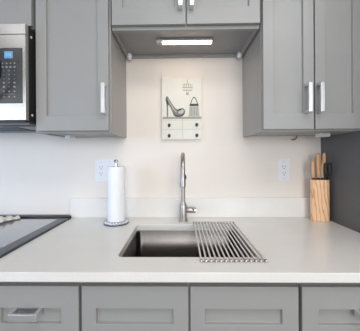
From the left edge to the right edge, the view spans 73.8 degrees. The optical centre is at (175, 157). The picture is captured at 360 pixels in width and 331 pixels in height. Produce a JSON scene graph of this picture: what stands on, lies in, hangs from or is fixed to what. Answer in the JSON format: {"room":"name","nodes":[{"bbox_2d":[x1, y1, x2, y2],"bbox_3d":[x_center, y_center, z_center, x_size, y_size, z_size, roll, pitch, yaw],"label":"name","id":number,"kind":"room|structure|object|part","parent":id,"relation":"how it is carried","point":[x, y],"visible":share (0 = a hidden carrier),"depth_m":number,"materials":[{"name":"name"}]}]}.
{"room":"kitchen","nodes":[
{"label":"kitchen","id":0,"kind":"room"},
{"bbox_2d":[0,57,320,214],"bbox_3d":[0.024,0.025,1.415,9.200,2.450,0.120,0,0,1],"label":"wall","id":1,"kind":"structure","parent":0,"point":[40,173],"depth_m":1.36,"materials":[{"name":"paint"}]},
{"bbox_2d":[0,0,35,32],"bbox_3d":[-1.002,-0.780,1.209,0.756,0.428,0.324,0,0,1],"label":"upper cabinet","id":2,"kind":"object","parent":1,"relation":"attached to","point":[11,11],"visible":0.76,"depth_m":1.04,"materials":[{"name":"grey paint"}]},
{"bbox_2d":[0,23,35,132],"bbox_3d":[-0.996,-0.346,1.158,0.758,0.419,0.426,0,0,1],"label":"microwave","id":3,"kind":"object","parent":2,"relation":"attached to","point":[17,41],"visible":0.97,"depth_m":1.00,"materials":[{"name":"silver metal"}]},
{"bbox_3d":[-0.718,-0.340,0.996,0.164,0.230,0.003,0,0,1],"label":"control panel","id":4,"kind":"part","parent":3,"relation":"part of","materials":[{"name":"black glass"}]},
{"bbox_3d":[-0.996,-0.143,1.201,0.733,0.006,0.318,0,0,1],"label":"plate","id":5,"kind":"part","parent":3,"relation":"part of","materials":[{"name":"grey metal"}]},
{"bbox_2d":[35,0,126,138],"bbox_3d":[-0.448,-0.556,1.182,0.334,0.919,0.360,0,0,1],"label":"upper cabinet","id":6,"kind":"object","parent":1,"relation":"attached to","point":[81,62],"visible":1,"depth_m":1.05,"materials":[{"name":"grey paint"}]},
{"bbox_3d":[-0.304,-0.251,1.017,0.016,0.131,0.036,0,0,1],"label":"handle","id":7,"kind":"part","parent":6,"relation":"part of","materials":[{"name":"silver metal"}]},
{"bbox_2d":[95,159,114,180],"bbox_3d":[-0.396,0.073,1.357,0.116,0.124,0.008,0,0,1],"label":"wall outlet","id":8,"kind":"object","parent":1,"relation":"attached to","point":[101,165],"visible":0.66,"depth_m":1.36,"materials":[{"name":"white plastic"}]},
{"bbox_2d":[98,165,103,175],"bbox_3d":[-0.419,0.073,1.355,0.033,0.066,0.002,0,0,1],"label":"receptacle","id":9,"kind":"object","parent":8,"relation":"attached to","point":[100,167],"depth_m":1.35,"materials":[{"name":"white plastic"}]},
{"bbox_2d":[162,77,201,139],"bbox_3d":[0.036,-0.272,1.339,0.221,0.345,0.030,0,0,1],"label":"wall art","id":10,"kind":"object","parent":1,"relation":"attached to","point":[181,97],"visible":1,"depth_m":1.33,"materials":[{"name":"paper"}]},
{"bbox_2d":[165,96,184,116],"bbox_3d":[0.000,-0.283,1.333,0.110,0.116,0.001,0,0,1],"label":"print","id":11,"kind":"object","parent":10,"relation":"on","point":[174,105],"depth_m":1.33,"materials":[{"name":"grey paper"}]},
{"bbox_2d":[182,80,191,94],"bbox_3d":[0.068,-0.391,1.332,0.056,0.086,0.001,0,0,1],"label":"print","id":12,"kind":"object","parent":10,"relation":"attached to","point":[186,84],"depth_m":1.33,"materials":[{"name":"white paper"}]},
{"bbox_2d":[188,97,199,116],"bbox_3d":[0.104,-0.281,1.331,0.063,0.111,0.001,0,0,1],"label":"print","id":13,"kind":"object","parent":10,"relation":"on","point":[193,102],"depth_m":1.33,"materials":[{"name":"grey paper"}]},
{"bbox_2d":[112,0,259,59],"bbox_3d":[0.045,-0.779,1.173,0.645,0.479,0.360,0,0,1],"label":"upper cabinet","id":14,"kind":"object","parent":1,"relation":"attached to","point":[232,25],"visible":1,"depth_m":1.05,"materials":[{"name":"grey paint"}]},
{"bbox_3d":[-0.117,-0.781,1.041,0.319,0.416,0.018,0,0,1],"label":"door","id":15,"kind":"part","parent":14,"relation":"part of","materials":[{"name":"grey paint"}]},
{"bbox_3d":[0.021,-0.695,1.012,0.017,0.126,0.036,0,0,1],"label":"handle","id":16,"kind":"part","parent":14,"relation":"part of","materials":[{"name":"silver metal"}]},
{"bbox_2d":[156,38,212,44],"bbox_3d":[0.044,-0.566,1.170,0.272,0.020,0.033,0,0,1],"label":"light bar","id":17,"kind":"object","parent":14,"relation":"attached to","point":[165,41],"visible":1,"depth_m":1.16,"materials":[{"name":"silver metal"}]},
{"bbox_2d":[163,41,211,44],"bbox_3d":[0.057,-0.563,1.170,0.238,0.010,0.025,0,0,1],"label":"diffuser","id":18,"kind":"object","parent":17,"relation":"attached to","point":[164,42],"depth_m":1.16,"materials":[{"name":"white plastic"}]},
{"bbox_3d":[0.046,-0.583,1.204,0.611,0.014,0.269,0,0,1],"label":"panel","id":19,"kind":"part","parent":14,"relation":"part of","materials":[{"name":"grey wood"}]},
{"bbox_3d":[0.069,-0.695,1.011,0.017,0.126,0.036,0,0,1],"label":"handle","id":20,"kind":"part","parent":14,"relation":"part of","materials":[{"name":"silver metal"}]},
{"bbox_3d":[0.206,-0.783,1.036,0.312,0.416,0.018,0,0,1],"label":"door","id":21,"kind":"part","parent":14,"relation":"part of","materials":[{"name":"grey paint"}]},
{"bbox_2d":[70,197,309,217],"bbox_3d":[0.112,0.281,1.343,1.408,0.108,0.020,0,0,1],"label":"backsplash","id":22,"kind":"structure","parent":1,"relation":"attached to","point":[219,206],"depth_m":1.33,"materials":[{"name":"white stone"}]},
{"bbox_2d":[278,159,289,180],"bbox_3d":[0.608,0.070,1.341,0.066,0.123,0.008,0,0,1],"label":"wall outlet","id":23,"kind":"object","parent":1,"relation":"attached to","point":[283,164],"visible":1,"depth_m":1.34,"materials":[{"name":"white plastic"}]},
{"bbox_2d":[281,164,286,175],"bbox_3d":[0.608,0.070,1.338,0.033,0.066,0.002,0,0,1],"label":"receptacle","id":24,"kind":"object","parent":23,"relation":"attached to","point":[283,166],"depth_m":1.34,"materials":[{"name":"white plastic"}]},
{"bbox_2d":[242,0,359,136],"bbox_3d":[0.589,-0.562,1.164,0.430,0.919,0.360,0,0,1],"label":"upper cabinet","id":25,"kind":"object","parent":1,"relation":"attached to","point":[301,66],"visible":1,"depth_m":1.03,"materials":[{"name":"grey paint"}]},
{"bbox_3d":[0.483,-0.557,1.031,0.214,0.872,0.018,0,0,1],"label":"door","id":26,"kind":"part","parent":25,"relation":"part of","materials":[{"name":"grey paint"}]},
{"bbox_3d":[0.559,-0.250,1.003,0.016,0.126,0.036,0,0,1],"label":"handle","id":27,"kind":"part","parent":25,"relation":"part of","materials":[{"name":"silver metal"}]},
{"bbox_3d":[0.608,-0.250,1.002,0.016,0.126,0.036,0,0,1],"label":"handle","id":28,"kind":"part","parent":25,"relation":"part of","materials":[{"name":"silver metal"}]},
{"bbox_3d":[0.697,-0.558,1.027,0.204,0.872,0.018,0,0,1],"label":"door","id":29,"kind":"part","parent":25,"relation":"part of","materials":[{"name":"grey paint"}]},
{"bbox_2d":[321,131,359,232],"bbox_3d":[0.860,0.020,0.981,0.100,2.450,0.720,0,0,1],"label":"wall","id":30,"kind":"structure","parent":0,"point":[342,151],"depth_m":1.15,"materials":[{"name":"grey paint"}]},
{"bbox_3d":[-0.023,1.300,-1.785,9.200,0.100,6.520,0,0,1],"label":"floor","id":31,"kind":"structure","parent":0,"visible":0},
{"bbox_2d":[0,214,70,257],"bbox_3d":[-0.966,0.789,1.014,0.762,0.932,0.706,0,0,1],"label":"range","id":32,"kind":"object","parent":31,"relation":"on","point":[14,234],"visible":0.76,"depth_m":1.13,"materials":[{"name":"black glass"}]},
{"bbox_2d":[0,215,19,222],"bbox_3d":[-0.911,0.315,1.211,0.103,0.037,0.226,0,0,37],"label":"ornament","id":33,"kind":"object","parent":32,"relation":"on","point":[7,218],"visible":1,"depth_m":1.24,"materials":[{"name":"beige wood"}]},
{"bbox_2d":[0,218,58,247],"bbox_3d":[-0.970,0.342,1.035,0.670,0.016,0.568,0,0,1],"label":"glass cooktop","id":34,"kind":"object","parent":32,"relation":"in","point":[11,232],"depth_m":1.12,"materials":[{"name":"glass"}]},
{"bbox_3d":[-0.963,0.338,1.334,0.762,0.024,0.030,0,0,1],"label":"trim","id":35,"kind":"part","parent":32,"relation":"part of","materials":[{"name":"black plastic"}]},
{"bbox_2d":[0,282,82,330],"bbox_3d":[-0.431,0.810,1.026,0.299,0.884,0.669,0,0,1],"label":"base cabinet","id":36,"kind":"object","parent":31,"relation":"on","point":[24,306],"visible":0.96,"depth_m":0.73,"materials":[{"name":"grey paint"}]},
{"bbox_3d":[-0.445,0.466,0.709,0.087,0.021,0.034,0,0,1],"label":"handle","id":37,"kind":"part","parent":36,"relation":"part of","materials":[{"name":"silver metal"}]},
{"bbox_2d":[82,282,298,330],"bbox_3d":[0.050,0.807,1.035,0.657,0.884,0.635,0,0,1],"label":"base cabinet","id":38,"kind":"object","parent":31,"relation":"on","point":[106,306],"visible":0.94,"depth_m":0.72,"materials":[{"name":"grey paint"}]},
{"bbox_3d":[-0.121,0.473,0.730,0.321,0.170,0.020,0,0,1],"label":"false drawer","id":39,"kind":"part","parent":38,"relation":"part of","materials":[{"name":"grey paint"}]},
{"bbox_2d":[0,217,359,282],"bbox_3d":[0.113,0.350,1.024,1.397,0.029,0.656,0,0,1],"label":"countertop","id":40,"kind":"structure","parent":38,"relation":"on","point":[295,249],"depth_m":0.81,"materials":[{"name":"white stone"}]},
{"bbox_2d":[103,160,128,226],"bbox_3d":[-0.303,0.174,1.230,0.129,0.326,0.129,0,0,1],"label":"paper towel holder","id":41,"kind":"object","parent":40,"relation":"on","point":[126,221],"visible":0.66,"depth_m":1.19,"materials":[{"name":"grey metal"}]},
{"bbox_2d":[107,166,124,221],"bbox_3d":[-0.303,0.184,1.230,0.091,0.274,0.090,0,0,1],"label":"paper towel roll","id":42,"kind":"object","parent":41,"relation":"on","point":[115,175],"visible":0.97,"depth_m":1.19,"materials":[{"name":"paper"}]},
{"bbox_2d":[122,230,251,256],"bbox_3d":[0.044,0.457,1.003,0.536,0.183,0.454,0,0,1],"label":"sink","id":43,"kind":"object","parent":40,"relation":"in","point":[145,243],"visible":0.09,"depth_m":1.20,"materials":[{"name":"silver metal"}]},
{"bbox_2d":[178,153,195,221],"bbox_3d":[0.060,0.155,1.189,0.092,0.360,0.209,0,0,1],"label":"faucet","id":44,"kind":"object","parent":40,"relation":"on","point":[183,209],"visible":1,"depth_m":1.25,"materials":[{"name":"metal"}]},
{"bbox_3d":[0.038,0.108,1.183,0.021,0.267,0.189,0,0,2],"label":"spout","id":45,"kind":"part","parent":44,"relation":"part of","materials":[{"name":"metal"}]},
{"bbox_3d":[0.083,0.278,1.266,0.049,0.033,0.033,0,0,1],"label":"handle","id":46,"kind":"part","parent":44,"relation":"part of","materials":[{"name":"metal"}]},
{"bbox_2d":[193,221,267,261],"bbox_3d":[0.191,0.331,0.993,0.217,0.008,0.462,0,0,1],"label":"drying rack","id":47,"kind":"object","parent":40,"relation":"on","point":[252,244],"visible":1,"depth_m":0.90,"materials":[{"name":"metal"}]},
{"bbox_3d":[0.090,0.330,0.995,0.006,0.006,0.462,0,0,2],"label":"rod","id":48,"kind":"part","parent":47,"relation":"part of","materials":[{"name":"metal"}]},
{"bbox_3d":[0.105,0.330,0.994,0.006,0.006,0.462,0,0,1],"label":"rod","id":49,"kind":"part","parent":47,"relation":"part of","materials":[{"name":"metal"}]},
{"bbox_3d":[0.121,0.330,0.994,0.006,0.006,0.462,0,0,1],"label":"rod","id":50,"kind":"part","parent":47,"relation":"part of","materials":[{"name":"metal"}]},
{"bbox_3d":[0.137,0.330,0.994,0.006,0.006,0.462,0,0,1],"label":"rod","id":51,"kind":"part","parent":47,"relation":"part of","materials":[{"name":"metal"}]},
{"bbox_3d":[0.152,0.330,0.994,0.006,0.006,0.462,0,0,1],"label":"rod","id":52,"kind":"part","parent":47,"relation":"part of","materials":[{"name":"metal"}]},
{"bbox_3d":[0.168,0.330,0.993,0.006,0.006,0.462,0,0,1],"label":"rod","id":53,"kind":"part","parent":47,"relation":"part of","materials":[{"name":"metal"}]},
{"bbox_3d":[0.184,0.330,0.993,0.006,0.006,0.462,0,0,1],"label":"rod","id":54,"kind":"part","parent":47,"relation":"part of","materials":[{"name":"metal"}]},
{"bbox_3d":[0.200,0.330,0.993,0.006,0.006,0.462,0,0,1],"label":"rod","id":55,"kind":"part","parent":47,"relation":"part of","materials":[{"name":"metal"}]},
{"bbox_3d":[0.215,0.330,0.993,0.006,0.006,0.462,0,0,1],"label":"rod","id":56,"kind":"part","parent":47,"relation":"part of","materials":[{"name":"metal"}]},
{"bbox_3d":[0.231,0.330,0.992,0.006,0.006,0.462,0,0,1],"label":"rod","id":57,"kind":"part","parent":47,"relation":"part of","materials":[{"name":"metal"}]},
{"bbox_3d":[0.247,0.329,0.992,0.006,0.006,0.462,0,0,1],"label":"rod","id":58,"kind":"part","parent":47,"relation":"part of","materials":[{"name":"metal"}]},
{"bbox_3d":[0.262,0.329,0.992,0.006,0.006,0.462,0,0,1],"label":"rod","id":59,"kind":"part","parent":47,"relation":"part of","materials":[{"name":"metal"}]},
{"bbox_3d":[0.278,0.329,0.992,0.006,0.006,0.462,0,0,1],"label":"rod","id":60,"kind":"part","parent":47,"relation":"part of","materials":[{"name":"metal"}]},
{"bbox_3d":[0.294,0.329,0.991,0.006,0.006,0.462,0,0,1],"label":"rod","id":61,"kind":"part","parent":47,"relation":"part of","materials":[{"name":"metal"}]},
{"bbox_2d":[310,179,329,221],"bbox_3d":[0.759,0.222,1.260,0.087,0.218,0.058,0,0,21],"label":"knife block","id":62,"kind":"object","parent":40,"relation":"on","point":[319,188],"visible":0.95,"depth_m":1.23,"materials":[{"name":"brown wood"}]},
{"bbox_2d":[311,160,314,178],"bbox_3d":[0.726,0.063,1.261,0.019,0.100,0.017,0,0,1],"label":"knife","id":63,"kind":"object","parent":62,"relation":"on","point":[312,161],"visible":1,"depth_m":1.25,"materials":[{"name":"brown wood"}]},
{"bbox_2d":[316,153,320,178],"bbox_3d":[0.753,0.044,1.258,0.022,0.137,0.017,0,0,1],"label":"knife","id":64,"kind":"object","parent":62,"relation":"on","point":[318,159],"visible":1,"depth_m":1.25,"materials":[{"name":"brown wood"}]},
{"bbox_2d":[321,153,325,178],"bbox_3d":[0.778,0.044,1.257,0.025,0.137,0.017,0,0,1],"label":"knife","id":65,"kind":"object","parent":62,"relation":"in","point":[323,160],"visible":0.96,"depth_m":1.25,"materials":[{"name":"brown wood"}]},
{"bbox_2d":[324,163,331,178],"bbox_3d":[0.787,0.070,1.237,0.036,0.087,0.013,0,0,14],"label":"scissors","id":66,"kind":"object","parent":62,"relation":"in","point":[327,169],"visible":1,"depth_m":1.23,"materials":[{"name":"black plastic"}]},
{"bbox_3d":[0.206,0.471,0.725,0.322,0.170,0.020,0,0,1],"label":"false drawer","id":67,"kind":"part","parent":38,"relation":"part of","materials":[{"name":"grey paint"}]},
{"bbox_2d":[296,283,359,330],"bbox_3d":[0.593,0.804,1.009,0.424,0.884,0.669,0,0,1],"label":"base cabinet","id":68,"kind":"object","parent":31,"relation":"on","point":[322,306],"visible":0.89,"depth_m":0.71,"materials":[{"name":"grey paint"}]},
{"bbox_3d":[0.586,0.460,0.691,0.113,0.021,0.034,0,0,1],"label":"handle","id":69,"kind":"part","parent":68,"relation":"part of","materials":[{"name":"silver metal"}]}
]}

